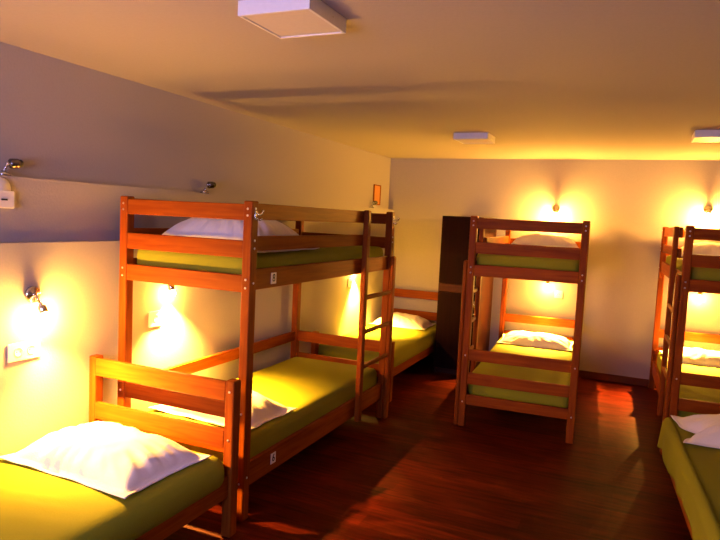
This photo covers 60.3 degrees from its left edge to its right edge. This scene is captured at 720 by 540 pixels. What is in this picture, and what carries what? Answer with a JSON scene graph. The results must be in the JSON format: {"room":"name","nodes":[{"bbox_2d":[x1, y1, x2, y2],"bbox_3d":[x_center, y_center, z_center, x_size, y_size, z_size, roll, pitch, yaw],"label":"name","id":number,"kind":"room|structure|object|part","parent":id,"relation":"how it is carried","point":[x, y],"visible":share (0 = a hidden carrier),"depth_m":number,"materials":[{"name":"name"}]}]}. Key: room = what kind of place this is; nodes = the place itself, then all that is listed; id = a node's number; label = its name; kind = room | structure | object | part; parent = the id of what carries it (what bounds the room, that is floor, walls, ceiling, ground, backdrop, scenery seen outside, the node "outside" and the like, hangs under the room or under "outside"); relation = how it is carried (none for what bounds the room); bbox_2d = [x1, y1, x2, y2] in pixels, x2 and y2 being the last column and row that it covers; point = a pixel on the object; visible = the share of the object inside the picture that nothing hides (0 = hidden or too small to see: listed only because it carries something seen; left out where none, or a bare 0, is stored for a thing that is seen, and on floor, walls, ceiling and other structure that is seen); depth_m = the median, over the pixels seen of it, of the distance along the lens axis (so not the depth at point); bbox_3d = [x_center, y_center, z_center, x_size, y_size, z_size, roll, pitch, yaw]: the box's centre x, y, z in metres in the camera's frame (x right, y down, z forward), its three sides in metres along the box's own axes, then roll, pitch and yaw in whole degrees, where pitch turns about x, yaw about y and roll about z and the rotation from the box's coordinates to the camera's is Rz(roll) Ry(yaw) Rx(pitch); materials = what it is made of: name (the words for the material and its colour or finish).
{"room":"hostel dormitory room","nodes":[
{"label":"hostel dormitory room","id":0,"kind":"room"},
{"bbox_2d":[0,42,394,455],"bbox_3d":[-1.354,0.043,3.900,0.300,2.330,8.016,5,5,24],"label":"wall","id":1,"kind":"structure","parent":0,"point":[86,139],"depth_m":3.51,"materials":[{"name":"white paint"}]},
{"bbox_2d":[0,177,13,208],"bbox_3d":[-1.642,-0.354,2.838,0.033,0.140,0.111,5,5,24],"label":"wall switch","id":2,"kind":"object","parent":1,"relation":"attached to","point":[6,195],"visible":1,"depth_m":2.85,"materials":[{"name":"white plastic"}]},
{"bbox_2d":[0,158,23,175],"bbox_3d":[-1.641,-0.483,2.905,0.114,0.086,0.060,-1,6,-38],"label":"wall lamp","id":3,"kind":"object","parent":1,"relation":"attached to","point":[11,163],"visible":0.98,"depth_m":2.89,"materials":[{"name":"silver metal"}]},
{"bbox_3d":[-1.652,-0.483,2.891,0.032,0.049,0.020,0,6,-32],"label":"arm","id":4,"kind":"part","parent":3,"relation":"part of","materials":[{"name":"silver metal"}]},
{"bbox_2d":[7,339,40,362],"bbox_3d":[-1.616,0.389,2.983,0.011,0.088,0.175,5,5,24],"label":"wall socket","id":5,"kind":"object","parent":1,"relation":"attached to","point":[19,351],"visible":1,"depth_m":2.98,"materials":[{"name":"white plastic"}]},
{"bbox_2d":[14,347,22,356],"bbox_3d":[-1.626,0.391,2.949,0.003,0.048,0.048,5,5,24],"label":"outlet","id":6,"kind":"object","parent":5,"relation":"attached to","point":[18,351],"depth_m":2.95,"materials":[{"name":"white plastic"}]},
{"bbox_2d":[27,345,35,353],"bbox_3d":[-1.598,0.387,3.013,0.003,0.048,0.048,5,5,24],"label":"outlet","id":7,"kind":"object","parent":5,"relation":"attached to","point":[31,349],"depth_m":3.01,"materials":[{"name":"white plastic"}]},
{"bbox_2d":[25,286,50,320],"bbox_3d":[-1.551,0.163,2.989,0.089,0.165,0.084,5,5,24],"label":"wall lamp","id":8,"kind":"object","parent":1,"relation":"attached to","point":[32,293],"visible":1,"depth_m":2.99,"materials":[{"name":"silver metal"}]},
{"bbox_3d":[-1.556,0.145,2.995,0.039,0.057,0.018,2,5,-10],"label":"arm","id":9,"kind":"part","parent":8,"relation":"part of","materials":[{"name":"silver metal"}]},
{"bbox_3d":[-1.524,0.224,3.004,0.042,0.044,0.042,5,5,24],"label":"bulb","id":10,"kind":"part","parent":8,"relation":"part of","materials":[{"name":"white glass"}]},
{"bbox_2d":[149,310,162,326],"bbox_3d":[-1.251,0.298,3.796,0.011,0.095,0.115,5,5,24],"label":"wall socket","id":11,"kind":"object","parent":1,"relation":"attached to","point":[155,317],"visible":1,"depth_m":3.79,"materials":[{"name":"white plastic"}]},
{"bbox_2d":[154,315,158,321],"bbox_3d":[-1.248,0.298,3.795,0.003,0.048,0.048,5,5,24],"label":"outlet","id":12,"kind":"object","parent":11,"relation":"attached to","point":[156,317],"depth_m":3.80,"materials":[{"name":"white plastic"}]},
{"bbox_2d":[168,284,175,295],"bbox_3d":[-1.185,0.086,3.841,0.064,0.159,0.080,5,5,24],"label":"wall lamp","id":13,"kind":"object","parent":1,"relation":"attached to","point":[171,288],"visible":0.41,"depth_m":3.84,"materials":[{"name":"silver metal"}]},
{"bbox_3d":[-1.170,0.143,3.858,0.042,0.043,0.043,5,5,24],"label":"bulb","id":14,"kind":"part","parent":13,"relation":"part of","materials":[{"name":"white glass"}]},
{"bbox_2d":[200,181,215,193],"bbox_3d":[-1.042,-0.568,4.256,0.114,0.086,0.060,-1,6,-38],"label":"wall lamp","id":15,"kind":"object","parent":1,"relation":"attached to","point":[211,184],"visible":0.98,"depth_m":4.24,"materials":[{"name":"silver metal"}]},
{"bbox_2d":[348,278,351,286],"bbox_3d":[-0.101,0.130,6.387,0.011,0.090,0.090,5,5,24],"label":"wall socket","id":16,"kind":"object","parent":1,"relation":"attached to","point":[349,279],"visible":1,"depth_m":6.38,"materials":[{"name":"white plastic"}]},
{"bbox_2d":[369,201,377,207],"bbox_3d":[0.153,-0.737,6.947,0.114,0.086,0.060,-1,6,-38],"label":"wall lamp","id":17,"kind":"object","parent":1,"relation":"attached to","point":[373,202],"visible":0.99,"depth_m":6.93,"materials":[{"name":"silver metal"}]},
{"bbox_2d":[373,184,380,204],"bbox_3d":[0.195,-0.863,7.114,0.014,0.230,0.200,5,5,24],"label":"picture frame","id":18,"kind":"object","parent":1,"relation":"attached to","point":[377,188],"visible":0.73,"depth_m":7.12,"materials":[{"name":"brown wood"}]},
{"bbox_2d":[374,186,379,203],"bbox_3d":[0.192,-0.864,7.116,0.007,0.208,0.178,5,5,24],"label":"print","id":19,"kind":"object","parent":18,"relation":"attached to","point":[376,188],"depth_m":7.12},
{"bbox_2d":[0,0,719,159],"bbox_3d":[1.144,-0.958,2.728,5.645,0.100,8.416,5,5,24],"label":"ceiling","id":20,"kind":"structure","parent":0,"point":[548,79],"depth_m":2.96,"materials":[{"name":"white paint"}]},
{"bbox_2d":[238,0,346,38],"bbox_3d":[-0.236,-0.906,2.224,0.286,0.052,0.284,5,5,24],"label":"ceiling light","id":21,"kind":"object","parent":20,"relation":"attached to","point":[283,19],"visible":1,"depth_m":2.17,"materials":[{"name":"white paint"}]},
{"bbox_2d":[244,10,339,36],"bbox_3d":[-0.237,-0.907,2.224,0.262,0.046,0.262,5,5,24],"label":"diffuser","id":22,"kind":"object","parent":21,"relation":"attached to","point":[279,23],"depth_m":2.21,"materials":[{"name":"white plastic"}]},
{"bbox_2d":[453,132,494,143],"bbox_3d":[0.953,-1.094,5.141,0.286,0.052,0.284,5,5,24],"label":"ceiling light","id":23,"kind":"object","parent":20,"relation":"attached to","point":[480,137],"visible":1,"depth_m":5.05,"materials":[{"name":"white paint"}]},
{"bbox_2d":[456,139,491,142],"bbox_3d":[0.952,-1.095,5.142,0.262,0.046,0.262,5,5,24],"label":"diffuser","id":24,"kind":"object","parent":23,"relation":"attached to","point":[459,140],"depth_m":5.15,"materials":[{"name":"plastic"}]},
{"bbox_2d":[691,130,719,142],"bbox_3d":[2.551,-0.958,4.441,0.286,0.052,0.284,5,5,24],"label":"ceiling light","id":25,"kind":"object","parent":20,"relation":"attached to","point":[699,136],"visible":1,"depth_m":4.36,"materials":[{"name":"white paint"}]},
{"bbox_2d":[694,138,719,141],"bbox_3d":[2.550,-0.959,4.441,0.262,0.046,0.262,5,5,24],"label":"diffuser","id":26,"kind":"object","parent":25,"relation":"attached to","point":[695,139],"depth_m":4.48,"materials":[{"name":"plastic"}]},
{"bbox_2d":[163,356,691,539],"bbox_3d":[1.027,1.460,2.932,5.645,0.100,8.416,5,5,24],"label":"floor","id":27,"kind":"structure","parent":0,"point":[413,473],"depth_m":3.92,"materials":[{"name":"laminate"}]},
{"bbox_2d":[0,354,240,539],"bbox_3d":[-1.439,0.946,2.342,0.955,0.785,2.000,5,5,24],"label":"bed","id":28,"kind":"object","parent":27,"relation":"on","point":[35,504],"visible":0.59,"depth_m":2.72,"materials":[{"name":"brown wood"}]},
{"bbox_3d":[-1.458,0.855,3.408,0.054,0.785,0.060,5,5,24],"label":"post","id":29,"kind":"part","parent":28,"relation":"part of","materials":[{"name":"brown wood"}]},
{"bbox_2d":[0,421,211,498],"bbox_3d":[-1.172,0.808,2.867,0.790,0.145,0.530,5,5,26],"label":"pillow","id":30,"kind":"object","parent":28,"relation":"on","point":[116,459],"visible":1,"depth_m":2.73,"materials":[{"name":"white fabric"}]},
{"bbox_3d":[-1.444,1.000,2.345,0.945,0.188,1.895,5,5,24],"label":"mattress","id":31,"kind":"part","parent":28,"relation":"part of","materials":[{"name":"green fabric"}]},
{"bbox_3d":[-1.048,0.794,3.204,0.849,0.094,0.025,5,5,24],"label":"head rail","id":32,"kind":"part","parent":28,"relation":"part of","materials":[{"name":"brown wood"}]},
{"bbox_3d":[-1.036,0.555,3.184,0.849,0.096,0.025,5,5,24],"label":"head rail","id":33,"kind":"part","parent":28,"relation":"part of","materials":[{"name":"brown wood"}]},
{"bbox_3d":[-1.037,1.113,2.174,0.026,0.110,1.882,5,5,24],"label":"rail","id":34,"kind":"part","parent":28,"relation":"part of","materials":[{"name":"brown wood"}]},
{"bbox_3d":[-0.635,0.926,3.047,0.054,0.785,0.060,5,5,24],"label":"post","id":35,"kind":"part","parent":28,"relation":"part of","materials":[{"name":"brown wood"}]},
{"bbox_2d":[117,196,399,521],"bbox_3d":[-0.539,0.394,4.209,0.918,1.658,2.006,5,5,24],"label":"bunk bed","id":36,"kind":"object","parent":27,"relation":"on","point":[326,391],"visible":0.91,"depth_m":3.51,"materials":[{"name":"brown wood"}]},
{"bbox_3d":[-1.327,0.416,3.497,0.054,1.658,0.060,5,5,24],"label":"post","id":37,"kind":"part","parent":36,"relation":"part of","materials":[{"name":"brown wood"}]},
{"bbox_3d":[-0.981,0.887,3.360,0.762,0.089,0.025,5,5,24],"label":"rail","id":38,"kind":"part","parent":36,"relation":"part of","materials":[{"name":"brown wood"}]},
{"bbox_3d":[-0.972,0.701,3.345,0.762,0.088,0.025,5,5,24],"label":"rail","id":39,"kind":"part","parent":36,"relation":"part of","materials":[{"name":"brown wood"}]},
{"bbox_3d":[-0.940,0.040,3.289,0.762,0.089,0.025,5,5,24],"label":"rail","id":40,"kind":"part","parent":36,"relation":"part of","materials":[{"name":"brown wood"}]},
{"bbox_3d":[-0.931,-0.134,3.274,0.762,0.088,0.025,5,5,24],"label":"rail","id":41,"kind":"part","parent":36,"relation":"part of","materials":[{"name":"brown wood"}]},
{"bbox_3d":[-0.922,-0.320,3.259,0.762,0.082,0.025,5,5,24],"label":"rail","id":42,"kind":"part","parent":36,"relation":"part of","materials":[{"name":"brown wood"}]},
{"bbox_3d":[-0.902,-0.251,4.330,0.026,0.077,1.882,5,5,24],"label":"guard rail","id":43,"kind":"part","parent":36,"relation":"part of","materials":[{"name":"brown wood"}]},
{"bbox_2d":[148,390,297,429],"bbox_3d":[-0.811,0.777,3.696,0.720,0.129,0.500,5,5,27],"label":"pillow","id":44,"kind":"object","parent":36,"relation":"on","point":[264,409],"visible":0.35,"depth_m":3.58,"materials":[{"name":"white fabric"}]},
{"bbox_3d":[-0.944,0.613,4.403,0.026,0.080,1.882,5,5,24],"label":"guard rail","id":45,"kind":"part","parent":36,"relation":"part of","materials":[{"name":"brown wood"}]},
{"bbox_2d":[162,217,317,252],"bbox_3d":[-0.738,-0.240,3.666,0.760,0.220,0.740,5,5,22],"label":"pillow","id":46,"kind":"object","parent":36,"relation":"on","point":[192,227],"visible":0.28,"depth_m":3.45,"materials":[{"name":"white fabric"}]},
{"bbox_3d":[-0.583,0.479,3.171,0.054,1.658,0.060,5,5,24],"label":"post","id":47,"kind":"part","parent":36,"relation":"part of","materials":[{"name":"brown wood"}]},
{"bbox_3d":[-0.538,-0.093,4.178,0.772,0.148,1.880,5,5,24],"label":"mattress","id":48,"kind":"part","parent":36,"relation":"part of","materials":[{"name":"green fabric"}]},
{"bbox_3d":[-0.586,0.897,4.262,0.772,0.199,1.880,5,5,24],"label":"mattress","id":49,"kind":"part","parent":36,"relation":"part of","materials":[{"name":"green fabric"}]},
{"bbox_3d":[-0.487,1.053,3.471,0.004,0.060,0.050,5,5,24],"label":"number plate","id":50,"kind":"part","parent":36,"relation":"part of","materials":[{"name":"white plastic"}]},
{"bbox_3d":[-0.464,0.044,3.327,0.004,0.060,0.050,5,5,24],"label":"number plate","id":51,"kind":"part","parent":36,"relation":"part of","materials":[{"name":"white plastic"}]},
{"bbox_3d":[-0.541,0.305,5.267,0.054,1.658,0.060,5,5,24],"label":"post","id":52,"kind":"part","parent":36,"relation":"part of","materials":[{"name":"brown wood"}]},
{"bbox_3d":[-0.263,-0.174,3.779,0.026,0.077,1.386,5,5,24],"label":"guard rail","id":53,"kind":"part","parent":36,"relation":"part of","materials":[{"name":"brown wood"}]},
{"bbox_3d":[-0.255,-0.336,3.766,0.026,0.083,1.386,5,5,24],"label":"guard rail","id":54,"kind":"part","parent":36,"relation":"part of","materials":[{"name":"brown wood"}]},
{"bbox_3d":[-0.221,1.020,4.107,0.026,0.130,1.882,5,5,24],"label":"rail","id":55,"kind":"part","parent":36,"relation":"part of","materials":[{"name":"brown wood"}]},
{"bbox_3d":[-0.172,-0.004,4.021,0.026,0.107,1.882,5,5,24],"label":"rail","id":56,"kind":"part","parent":36,"relation":"part of","materials":[{"name":"brown wood"}]},
{"bbox_3d":[-0.185,0.775,5.152,0.762,0.089,0.025,5,5,24],"label":"rail","id":57,"kind":"part","parent":36,"relation":"part of","materials":[{"name":"brown wood"}]},
{"bbox_3d":[-0.176,0.588,5.137,0.762,0.088,0.025,5,5,24],"label":"rail","id":58,"kind":"part","parent":36,"relation":"part of","materials":[{"name":"brown wood"}]},
{"bbox_3d":[-0.136,-0.247,5.066,0.762,0.088,0.025,5,5,24],"label":"rail","id":59,"kind":"part","parent":36,"relation":"part of","materials":[{"name":"brown wood"}]},
{"bbox_3d":[-0.127,-0.433,5.051,0.762,0.082,0.025,5,5,24],"label":"rail","id":60,"kind":"part","parent":36,"relation":"part of","materials":[{"name":"brown wood"}]},
{"bbox_3d":[0.203,0.368,4.941,0.054,1.658,0.060,5,5,24],"label":"post","id":61,"kind":"part","parent":36,"relation":"part of","materials":[{"name":"brown wood"}]},
{"bbox_2d":[311,288,437,401],"bbox_3d":[0.311,0.683,6.469,0.800,0.785,2.000,5,5,23],"label":"bed","id":62,"kind":"object","parent":27,"relation":"on","point":[409,346],"visible":0.44,"depth_m":6.12,"materials":[{"name":"brown wood"}]},
{"bbox_3d":[-0.423,0.835,5.739,0.054,0.535,0.060,5,5,23],"label":"post","id":63,"kind":"part","parent":62,"relation":"part of","materials":[{"name":"brown wood"}]},
{"bbox_3d":[0.307,0.737,6.472,0.790,0.188,1.895,5,5,23],"label":"mattress","id":64,"kind":"part","parent":62,"relation":"part of","materials":[{"name":"green fabric"}]},
{"bbox_3d":[0.260,0.893,5.445,0.054,0.535,0.060,5,5,23],"label":"post","id":65,"kind":"part","parent":62,"relation":"part of","materials":[{"name":"brown wood"}]},
{"bbox_2d":[369,312,434,329],"bbox_3d":[0.484,0.550,6.943,0.640,0.134,0.460,5,5,22],"label":"pillow","id":66,"kind":"object","parent":62,"relation":"on","point":[400,320],"visible":0.71,"depth_m":6.80,"materials":[{"name":"white fabric"}]},
{"bbox_3d":[0.644,0.844,6.335,0.026,0.110,1.882,5,5,23],"label":"rail","id":67,"kind":"part","parent":62,"relation":"part of","materials":[{"name":"brown wood"}]},
{"bbox_3d":[0.696,0.531,7.334,0.694,0.094,0.025,5,5,23],"label":"head rail","id":68,"kind":"part","parent":62,"relation":"part of","materials":[{"name":"brown wood"}]},
{"bbox_3d":[0.708,0.292,7.314,0.694,0.096,0.025,5,5,23],"label":"head rail","id":69,"kind":"part","parent":62,"relation":"part of","materials":[{"name":"brown wood"}]},
{"bbox_2d":[434,216,496,374],"bbox_3d":[1.156,0.258,6.760,0.422,1.665,0.777,5,5,24],"label":"wardrobe","id":70,"kind":"object","parent":27,"relation":"on","point":[455,234],"visible":0.73,"depth_m":6.47,"materials":[{"name":"brown wood"}]},
{"bbox_3d":[0.996,0.640,6.469,0.418,0.806,0.019,5,5,24],"label":"door","id":71,"kind":"part","parent":70,"relation":"part of","materials":[{"name":"brown wood"}]},
{"bbox_3d":[1.018,0.193,6.431,0.418,0.086,0.019,5,5,24],"label":"drawer","id":72,"kind":"part","parent":70,"relation":"part of","materials":[{"name":"brown wood"}]},
{"bbox_3d":[1.037,-0.201,6.398,0.418,0.697,0.019,5,5,24],"label":"door","id":73,"kind":"part","parent":70,"relation":"part of","materials":[{"name":"brown wood"}]},
{"bbox_2d":[454,216,590,443],"bbox_3d":[1.587,0.369,5.726,0.902,1.658,2.227,5,5,20],"label":"bunk bed","id":74,"kind":"object","parent":27,"relation":"on","point":[509,377],"visible":0.95,"depth_m":4.75,"materials":[{"name":"wood"}]},
{"bbox_3d":[0.847,0.407,4.853,0.054,1.658,0.067,5,5,20],"label":"post","id":75,"kind":"part","parent":74,"relation":"part of","materials":[{"name":"brown wood"}]},
{"bbox_3d":[1.350,-0.288,6.066,0.026,0.077,1.538,5,5,20],"label":"guard rail","id":76,"kind":"part","parent":74,"relation":"part of","materials":[{"name":"brown wood"}]},
{"bbox_3d":[1.597,0.273,6.867,0.054,1.658,0.067,5,5,20],"label":"post","id":77,"kind":"part","parent":74,"relation":"part of","materials":[{"name":"brown wood"}]},
{"bbox_3d":[1.194,1.046,4.752,0.762,0.080,0.028,5,5,20],"label":"rail","id":78,"kind":"part","parent":74,"relation":"part of","materials":[{"name":"brown wood"}]},
{"bbox_3d":[1.202,0.877,4.738,0.762,0.089,0.028,5,5,20],"label":"rail","id":79,"kind":"part","parent":74,"relation":"part of","materials":[{"name":"brown wood"}]},
{"bbox_3d":[1.579,0.875,5.763,0.772,0.199,2.087,5,5,20],"label":"mattress","id":80,"kind":"part","parent":74,"relation":"part of","materials":[{"name":"green fabric"}]},
{"bbox_3d":[1.211,0.691,4.722,0.762,0.088,0.028,5,5,20],"label":"rail","id":81,"kind":"part","parent":74,"relation":"part of","materials":[{"name":"brown wood"}]},
{"bbox_3d":[1.243,0.029,4.667,0.762,0.089,0.028,5,5,20],"label":"rail","id":82,"kind":"part","parent":74,"relation":"part of","materials":[{"name":"brown wood"}]},
{"bbox_3d":[1.627,-0.114,5.680,0.772,0.148,2.087,5,5,20],"label":"mattress","id":83,"kind":"part","parent":74,"relation":"part of","materials":[{"name":"green fabric"}]},
{"bbox_3d":[1.251,-0.144,4.652,0.762,0.088,0.028,5,5,20],"label":"rail","id":84,"kind":"part","parent":74,"relation":"part of","materials":[{"name":"brown wood"}]},
{"bbox_3d":[1.260,-0.331,4.636,0.762,0.082,0.028,5,5,20],"label":"rail","id":85,"kind":"part","parent":74,"relation":"part of","materials":[{"name":"brown wood"}]},
{"bbox_2d":[498,331,572,350],"bbox_3d":[1.796,0.691,6.303,0.740,0.113,0.500,5,5,20],"label":"pillow","id":86,"kind":"object","parent":74,"relation":"on","point":[523,338],"visible":1,"depth_m":6.17,"materials":[{"name":"white fabric"}]},
{"bbox_3d":[1.962,0.742,6.777,0.762,0.089,0.028,5,5,20],"label":"rail","id":87,"kind":"part","parent":74,"relation":"part of","materials":[{"name":"brown wood"}]},
{"bbox_3d":[1.971,0.556,6.761,0.762,0.088,0.028,5,5,20],"label":"rail","id":88,"kind":"part","parent":74,"relation":"part of","materials":[{"name":"brown wood"}]},
{"bbox_2d":[511,233,578,247],"bbox_3d":[1.846,-0.290,6.176,0.720,0.150,0.460,4,5,18],"label":"pillow","id":89,"kind":"object","parent":74,"relation":"on","point":[538,239],"visible":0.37,"depth_m":6.03,"materials":[{"name":"white fabric"}]},
{"bbox_3d":[2.011,-0.279,6.691,0.762,0.088,0.028,5,5,20],"label":"rail","id":90,"kind":"part","parent":74,"relation":"part of","materials":[{"name":"brown wood"}]},
{"bbox_3d":[1.609,0.467,4.574,0.054,1.658,0.067,5,5,20],"label":"post","id":91,"kind":"part","parent":74,"relation":"part of","materials":[{"name":"brown wood"}]},
{"bbox_3d":[2.359,0.334,6.587,0.054,1.658,0.067,5,5,20],"label":"post","id":92,"kind":"part","parent":74,"relation":"part of","materials":[{"name":"brown wood"}]},
{"bbox_2d":[648,225,719,454],"bbox_3d":[3.012,0.482,5.202,0.902,1.658,2.107,5,5,22],"label":"bunk bed","id":93,"kind":"object","parent":27,"relation":"on","point":[684,390],"visible":0.96,"depth_m":4.41,"materials":[{"name":"wood"}]},
{"bbox_3d":[2.624,1.049,5.395,0.026,0.130,1.976,5,5,22],"label":"rail","id":94,"kind":"part","parent":93,"relation":"part of","materials":[{"name":"brown wood"}]},
{"bbox_3d":[3.031,0.392,6.289,0.054,1.658,0.063,5,5,22],"label":"post","id":95,"kind":"part","parent":93,"relation":"part of","materials":[{"name":"brown wood"}]},
{"bbox_3d":[2.674,0.025,5.309,0.026,0.107,1.976,5,5,22],"label":"rail","id":96,"kind":"part","parent":93,"relation":"part of","materials":[{"name":"brown wood"}]},
{"bbox_3d":[2.780,-0.174,5.535,0.026,0.077,1.455,5,5,22],"label":"guard rail","id":97,"kind":"part","parent":93,"relation":"part of","materials":[{"name":"brown wood"}]},
{"bbox_3d":[2.788,-0.337,5.521,0.026,0.083,1.455,5,5,22],"label":"guard rail","id":98,"kind":"part","parent":93,"relation":"part of","materials":[{"name":"brown wood"}]},
{"bbox_3d":[2.271,0.514,4.403,0.054,1.658,0.063,5,5,22],"label":"post","id":99,"kind":"part","parent":93,"relation":"part of","materials":[{"name":"brown wood"}]},
{"bbox_3d":[3.004,0.989,5.238,0.772,0.199,1.974,5,5,22],"label":"mattress","id":100,"kind":"part","parent":93,"relation":"part of","materials":[{"name":"green fabric"}]},
{"bbox_2d":[659,347,719,367],"bbox_3d":[3.229,0.802,5.795,0.740,0.116,0.500,5,5,22],"label":"pillow","id":101,"kind":"object","parent":93,"relation":"on","point":[694,356],"visible":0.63,"depth_m":5.67,"materials":[{"name":"white fabric"}]},
{"bbox_3d":[3.401,0.675,6.172,0.762,0.088,0.026,5,5,22],"label":"rail","id":102,"kind":"part","parent":93,"relation":"part of","materials":[{"name":"brown wood"}]},
{"bbox_3d":[3.052,-0.001,5.155,0.772,0.148,1.974,5,5,22],"label":"mattress","id":103,"kind":"part","parent":93,"relation":"part of","materials":[{"name":"green fabric"}]},
{"bbox_3d":[2.622,0.985,4.278,0.762,0.089,0.026,5,5,22],"label":"rail","id":104,"kind":"part","parent":93,"relation":"part of","materials":[{"name":"brown wood"}]},
{"bbox_3d":[2.631,0.798,4.262,0.762,0.088,0.026,5,5,22],"label":"rail","id":105,"kind":"part","parent":93,"relation":"part of","materials":[{"name":"brown wood"}]},
{"bbox_2d":[681,242,719,256],"bbox_3d":[3.268,-0.180,5.694,0.720,0.147,0.460,5,5,20],"label":"pillow","id":106,"kind":"object","parent":93,"relation":"on","point":[701,248],"visible":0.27,"depth_m":5.59,"materials":[{"name":"white fabric"}]},
{"bbox_3d":[2.663,0.137,4.207,0.762,0.089,0.026,5,5,22],"label":"rail","id":107,"kind":"part","parent":93,"relation":"part of","materials":[{"name":"brown wood"}]},
{"bbox_3d":[2.672,-0.037,4.192,0.762,0.088,0.026,5,5,22],"label":"rail","id":108,"kind":"part","parent":93,"relation":"part of","materials":[{"name":"brown wood"}]},
{"bbox_3d":[2.681,-0.223,4.176,0.762,0.082,0.026,5,5,22],"label":"rail","id":109,"kind":"part","parent":93,"relation":"part of","materials":[{"name":"brown wood"}]},
{"bbox_2d":[657,417,719,539],"bbox_3d":[1.986,1.231,2.890,0.904,0.456,1.960,4,5,20],"label":"bed","id":110,"kind":"object","parent":27,"relation":"on","point":[694,470],"visible":0.88,"depth_m":3.02,"materials":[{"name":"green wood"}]},
{"bbox_3d":[1.609,1.169,3.031,0.026,0.110,1.944,4,5,20],"label":"rail","id":111,"kind":"part","parent":110,"relation":"part of","materials":[{"name":"brown wood"}]},
{"bbox_2d":[671,414,719,448],"bbox_3d":[2.215,0.903,3.479,0.780,0.128,0.520,4,5,20],"label":"pillow","id":112,"kind":"object","parent":110,"relation":"on","point":[706,427],"visible":1,"depth_m":3.51,"materials":[{"name":"white fabric"}]},
{"bbox_3d":[1.998,1.077,2.850,0.876,0.136,1.913,4,5,20],"label":"mattress","id":113,"kind":"part","parent":110,"relation":"part of","materials":[{"name":"green fabric"}]},
{"bbox_2d":[388,158,719,378],"bbox_3d":[2.750,0.016,6.579,5.645,2.330,0.200,5,5,24],"label":"wall","id":114,"kind":"structure","parent":0,"point":[627,204],"depth_m":6.60,"materials":[{"name":"white paint"}]},
{"bbox_2d":[427,351,655,387],"bbox_3d":[2.698,1.148,6.556,5.145,0.075,0.014,5,5,24],"label":"baseboard","id":115,"kind":"structure","parent":114,"relation":"attached to","point":[584,374],"depth_m":6.56,"materials":[{"name":"brown wood"}]},
{"bbox_2d":[552,205,559,216],"bbox_3d":[2.097,-0.636,6.656,0.080,0.128,0.112,5,5,24],"label":"wall lamp","id":116,"kind":"object","parent":114,"relation":"attached to","point":[555,208],"visible":1,"depth_m":6.68,"materials":[{"name":"silver metal"}]},
{"bbox_2d":[554,290,562,298],"bbox_3d":[2.161,0.265,6.740,0.085,0.085,0.011,5,5,24],"label":"wall socket","id":117,"kind":"object","parent":114,"relation":"attached to","point":[558,294],"visible":1,"depth_m":6.74,"materials":[{"name":"white plastic"}]},
{"bbox_2d":[697,292,701,299],"bbox_3d":[3.372,0.220,6.146,0.080,0.143,0.108,5,5,24],"label":"wall lamp","id":118,"kind":"object","parent":114,"relation":"attached to","point":[699,295],"visible":0.36,"depth_m":6.11,"materials":[{"name":"silver metal"}]},
{"bbox_2d":[704,205,712,217],"bbox_3d":[3.419,-0.573,6.074,0.080,0.128,0.112,5,5,24],"label":"wall lamp","id":119,"kind":"object","parent":114,"relation":"attached to","point":[708,209],"visible":1,"depth_m":6.09,"materials":[{"name":"silver metal"}]}
]}

